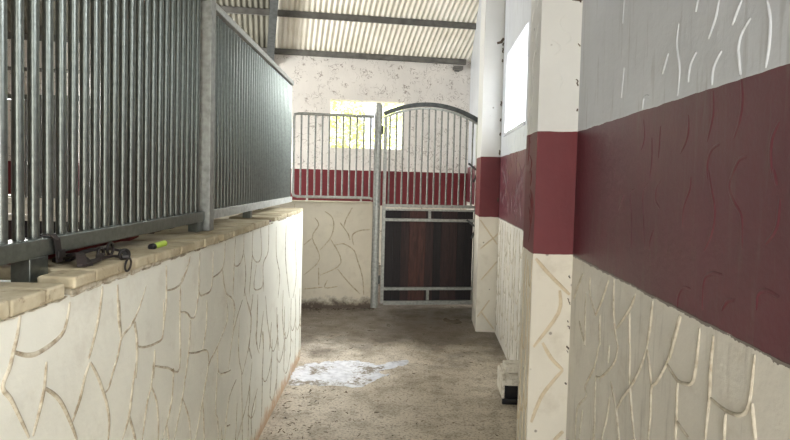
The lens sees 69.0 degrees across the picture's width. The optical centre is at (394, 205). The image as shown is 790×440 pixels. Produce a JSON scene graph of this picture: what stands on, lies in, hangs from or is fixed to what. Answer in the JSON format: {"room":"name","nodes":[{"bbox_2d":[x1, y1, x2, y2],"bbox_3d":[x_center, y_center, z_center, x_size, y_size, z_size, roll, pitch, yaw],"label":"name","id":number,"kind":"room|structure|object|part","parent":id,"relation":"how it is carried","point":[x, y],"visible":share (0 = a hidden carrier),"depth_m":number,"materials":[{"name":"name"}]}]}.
{"room":"horse stable","nodes":[
{"label":"horse stable","id":0,"kind":"room"},
{"bbox_2d":[7,39,470,264],"bbox_3d":[-3.773,-0.843,9.620,10.420,3.660,0.226,1,3,-9],"label":"wall","id":1,"kind":"structure","parent":0,"point":[318,81],"depth_m":10.01,"materials":[{"name":"white paint"}]},
{"bbox_2d":[330,147,404,151],"bbox_3d":[-0.504,-0.974,10.115,1.322,0.032,0.250,1,3,-9],"label":"window sill","id":2,"kind":"structure","parent":1,"relation":"in","point":[330,147],"depth_m":9.97,"materials":[{"name":"white paint"}]},
{"bbox_2d":[453,66,462,71],"bbox_3d":[1.106,-2.400,10.120,0.160,0.080,0.120,1,3,-9],"label":"bracket","id":3,"kind":"object","parent":1,"relation":"attached to","point":[455,68],"visible":1,"depth_m":10.07,"materials":[{"name":"metal"}]},
{"bbox_2d":[7,0,478,61],"bbox_3d":[-2.675,-3.216,3.415,11.280,1.983,13.350,1,3,-12],"label":"ceiling","id":4,"kind":"structure","parent":0,"point":[291,33],"depth_m":9.22,"materials":[{"name":"white metal"}]},
{"bbox_2d":[7,33,465,64],"bbox_3d":[-4.051,-2.619,9.330,10.720,0.090,0.050,1,3,-9],"label":"beam","id":5,"kind":"structure","parent":4,"relation":"attached to","point":[279,51],"depth_m":9.84,"materials":[{"name":"metal"}]},
{"bbox_2d":[39,0,475,29],"bbox_3d":[-3.912,-2.974,8.464,10.720,0.090,0.050,1,3,-9],"label":"beam","id":6,"kind":"structure","parent":4,"relation":"attached to","point":[228,9],"depth_m":8.94,"materials":[{"name":"metal"}]},
{"bbox_2d":[258,265,516,439],"bbox_3d":[-2.428,1.243,5.701,9.000,0.100,15.000,2,2,3],"label":"floor","id":7,"kind":"structure","parent":0,"point":[445,391],"depth_m":4.21,"materials":[{"name":"concrete"}]},
{"bbox_2d":[8,66,67,72],"bbox_3d":[-5.790,-0.568,8.813,3.600,3.080,0.070,1,3,-9],"label":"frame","id":8,"kind":"object","parent":7,"relation":"on","point":[9,67],"visible":0.02,"depth_m":8.75,"materials":[{"name":"metal"}]},
{"bbox_2d":[8,94,263,239],"bbox_3d":[-3.666,0.152,4.653,5.205,2.110,0.069,1,2,0],"label":"wall","id":9,"kind":"structure","parent":7,"relation":"on","point":[9,95],"depth_m":4.62,"materials":[{"name":"paint"}]},
{"bbox_3d":[-3.638,-0.881,4.595,5.200,0.040,0.040,1,2,0],"label":"rail","id":10,"kind":"part","parent":9,"relation":"part of","materials":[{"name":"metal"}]},
{"bbox_3d":[-3.662,0.082,4.637,5.200,0.050,0.040,1,2,0],"label":"rail","id":11,"kind":"part","parent":9,"relation":"part of","materials":[{"name":"white metal"}]},
{"bbox_3d":[-3.659,-0.052,4.631,5.200,0.050,0.040,1,2,0],"label":"rail","id":12,"kind":"part","parent":9,"relation":"part of","materials":[{"name":"white metal"}]},
{"bbox_2d":[0,207,302,439],"bbox_3d":[-0.896,0.737,2.503,0.308,1.267,4.559,1,2,0],"label":"wall","id":13,"kind":"structure","parent":7,"relation":"on","point":[200,339],"depth_m":1.86,"materials":[{"name":"beige paint"}]},
{"bbox_2d":[25,234,65,262],"bbox_3d":[-0.843,0.104,1.385,0.086,0.070,0.036,0,3,-31],"label":"strap","id":14,"kind":"object","parent":13,"relation":"on","point":[60,253],"visible":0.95,"depth_m":1.39,"materials":[{"name":"leather"}]},
{"bbox_2d":[52,242,131,271],"bbox_3d":[-0.785,0.142,1.541,0.187,0.071,0.220,3,3,33],"label":"bridle","id":15,"kind":"object","parent":13,"relation":"on","point":[82,260],"visible":0.99,"depth_m":1.53,"materials":[{"name":"leather"}]},
{"bbox_2d":[0,0,203,282],"bbox_3d":[-0.840,-0.334,1.364,0.050,1.062,2.275,1,2,0],"label":"railing","id":16,"kind":"object","parent":13,"relation":"on","point":[134,65],"visible":0.97,"depth_m":1.62,"materials":[{"name":"metal"}]},
{"bbox_3d":[-0.851,0.097,1.383,0.050,0.043,2.275,1,2,0],"label":"rail","id":17,"kind":"part","parent":16,"relation":"part of","materials":[{"name":"metal"}]},
{"bbox_2d":[148,240,166,248],"bbox_3d":[-0.787,0.133,1.911,0.022,0.022,0.120,1,2,-2],"label":"marker pen","id":18,"kind":"object","parent":13,"relation":"on","point":[156,245],"visible":0.88,"depth_m":1.89,"materials":[{"name":"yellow plastic"}]},
{"bbox_2d":[198,0,215,230],"bbox_3d":[-0.844,-0.543,2.533,0.096,1.312,0.072,1,2,0],"label":"steel post","id":19,"kind":"object","parent":13,"relation":"on","point":[207,7],"visible":0.51,"depth_m":2.51,"materials":[{"name":"metal"}]},
{"bbox_2d":[214,3,293,218],"bbox_3d":[-0.855,-0.452,3.651,0.050,1.026,2.156,1,2,0],"label":"railing","id":20,"kind":"object","parent":13,"relation":"on","point":[253,94],"visible":0.92,"depth_m":3.30,"materials":[{"name":"metal"}]},
{"bbox_3d":[-0.867,-0.003,3.670,0.050,0.043,2.155,1,2,0],"label":"rail","id":21,"kind":"part","parent":20,"relation":"part of","materials":[{"name":"metal"}]},
{"bbox_3d":[-0.843,-0.949,3.629,0.050,0.032,2.155,1,2,0],"label":"rail","id":22,"kind":"part","parent":20,"relation":"part of","materials":[{"name":"metal"}]},
{"bbox_2d":[8,194,372,307],"bbox_3d":[-4.219,0.506,6.201,7.955,1.240,0.210,1,3,-9],"label":"wall","id":23,"kind":"structure","parent":7,"relation":"on","point":[337,235],"depth_m":6.65,"materials":[{"name":"stone"}]},
{"bbox_2d":[291,112,373,201],"bbox_3d":[-0.713,-0.550,6.634,0.940,1.008,0.030,1,3,-9],"label":"railing","id":24,"kind":"object","parent":23,"relation":"on","point":[306,196],"visible":1,"depth_m":6.62,"materials":[{"name":"metal"}]},
{"bbox_2d":[289,360,408,387],"bbox_3d":[-0.346,1.297,4.476,0.894,0.002,0.719,2,2,3],"label":"puddle","id":25,"kind":"object","parent":7,"relation":"on","point":[350,373],"visible":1,"depth_m":4.43,"materials":[{"name":"liquid"}]},
{"bbox_2d":[370,103,383,307],"bbox_3d":[-0.216,0.011,6.706,0.090,2.385,0.092,4,3,44],"label":"gate post","id":26,"kind":"object","parent":7,"relation":"on","point":[375,278],"visible":1,"depth_m":6.67,"materials":[{"name":"metal"}]},
{"bbox_2d":[380,102,477,304],"bbox_3d":[0.423,-0.010,6.811,1.178,2.386,0.103,1,3,-7],"label":"gate","id":27,"kind":"object","parent":26,"relation":"attached to","point":[426,254],"visible":0.95,"depth_m":6.82,"materials":[{"name":"grey paint"}]},
{"bbox_3d":[0.391,1.159,6.852,1.075,0.045,0.040,1,3,-9],"label":"rail","id":28,"kind":"part","parent":27,"relation":"part of","materials":[{"name":"metal"}]},
{"bbox_3d":[0.396,0.992,6.845,1.075,0.034,0.040,1,3,-9],"label":"rail","id":29,"kind":"part","parent":27,"relation":"part of","materials":[{"name":"metal"}]},
{"bbox_3d":[0.416,0.178,6.810,1.075,0.034,0.040,1,3,-9],"label":"rail","id":30,"kind":"part","parent":27,"relation":"part of","materials":[{"name":"metal"}]},
{"bbox_3d":[0.419,0.059,6.804,1.075,0.022,0.040,1,3,-9],"label":"rail","id":31,"kind":"part","parent":27,"relation":"part of","materials":[{"name":"metal"}]},
{"bbox_3d":[0.420,0.013,6.802,1.075,0.034,0.040,1,3,-9],"label":"rail","id":32,"kind":"part","parent":27,"relation":"part of","materials":[{"name":"metal"}]},
{"bbox_3d":[0.449,-1.045,6.757,1.167,0.200,0.030,1,3,-9],"label":"arch rail","id":33,"kind":"part","parent":27,"relation":"part of","materials":[{"name":"metal"}]},
{"bbox_2d":[271,308,497,438],"bbox_3d":[-0.329,1.301,4.386,2.052,0.004,4.703,2,2,3],"label":"litter","id":34,"kind":"object","parent":7,"relation":"on","point":[310,390],"visible":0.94,"depth_m":3.85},
{"bbox_2d":[443,318,461,323],"bbox_3d":[0.618,1.246,6.194,0.208,0.002,0.238,2,2,3],"label":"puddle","id":35,"kind":"object","parent":7,"relation":"on","point":[457,321],"visible":1,"depth_m":6.17,"materials":[{"name":"brown liquid"}]},
{"bbox_2d":[472,0,505,331],"bbox_3d":[0.990,-1.458,5.906,0.198,5.449,0.505,2,2,3],"label":"pillar","id":36,"kind":"structure","parent":7,"relation":"on","point":[492,11],"depth_m":5.72,"materials":[{"name":"paint"}]},
{"bbox_2d":[497,360,518,404],"bbox_3d":[0.818,1.227,4.013,0.173,0.242,0.265,2,2,3],"label":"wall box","id":37,"kind":"object","parent":7,"relation":"on","point":[507,380],"visible":0.57,"depth_m":3.92,"materials":[{"name":"white plastic"}]},
{"bbox_3d":[0.829,1.159,4.005,0.154,0.034,0.255,2,2,3],"label":"sloped lid","id":38,"kind":"part","parent":37,"relation":"part of","materials":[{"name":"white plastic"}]},
{"bbox_2d":[516,0,582,439],"bbox_3d":[0.812,-1.119,2.897,0.196,5.023,0.305,2,2,3],"label":"pillar","id":39,"kind":"structure","parent":7,"relation":"on","point":[556,25],"depth_m":2.81,"materials":[{"name":"paint"}]},
{"bbox_2d":[466,0,789,439],"bbox_3d":[1.096,-1.416,4.190,0.226,5.520,12.600,2,2,3],"label":"wall","id":40,"kind":"structure","parent":0,"point":[680,317],"depth_m":1.70,"materials":[{"name":"paint"}]},
{"bbox_2d":[503,121,525,136],"bbox_3d":[1.117,-0.636,4.858,0.250,0.030,1.170,2,2,3],"label":"window sill","id":41,"kind":"structure","parent":40,"relation":"in","point":[521,124],"depth_m":4.74,"materials":[{"name":"paint"}]},
{"bbox_3d":[-3.631,-3.335,7.598,10.777,0.090,2.303,2,2,3],"label":"roof purlin","id":42,"kind":"structure","parent":0,"visible":0},
{"bbox_2d":[267,0,278,60],"bbox_3d":[-1.585,-3.222,7.702,0.110,2.039,4.021,1,3,-14],"label":"rafter","id":43,"kind":"object","parent":42,"relation":"attached to","point":[273,11],"visible":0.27,"depth_m":8.75,"materials":[{"name":"grey paint"}]},
{"label":"outside","id":44,"kind":"structure","parent":0,"visible":0},
{"bbox_3d":[-0.041,1.650,0.072,60.000,0.095,60.000,2,2,3],"label":"ground","id":45,"kind":"structure","parent":44,"visible":0},
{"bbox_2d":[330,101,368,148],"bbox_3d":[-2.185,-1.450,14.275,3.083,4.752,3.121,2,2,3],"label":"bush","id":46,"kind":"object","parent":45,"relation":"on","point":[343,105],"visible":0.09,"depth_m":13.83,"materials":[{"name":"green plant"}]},
{"bbox_2d":[371,103,401,149],"bbox_3d":[0.713,-1.519,16.750,2.906,4.818,2.954,2,2,3],"label":"bush","id":47,"kind":"object","parent":45,"relation":"on","point":[386,104],"visible":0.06,"depth_m":16.34,"materials":[{"name":"green plant"}]}
]}

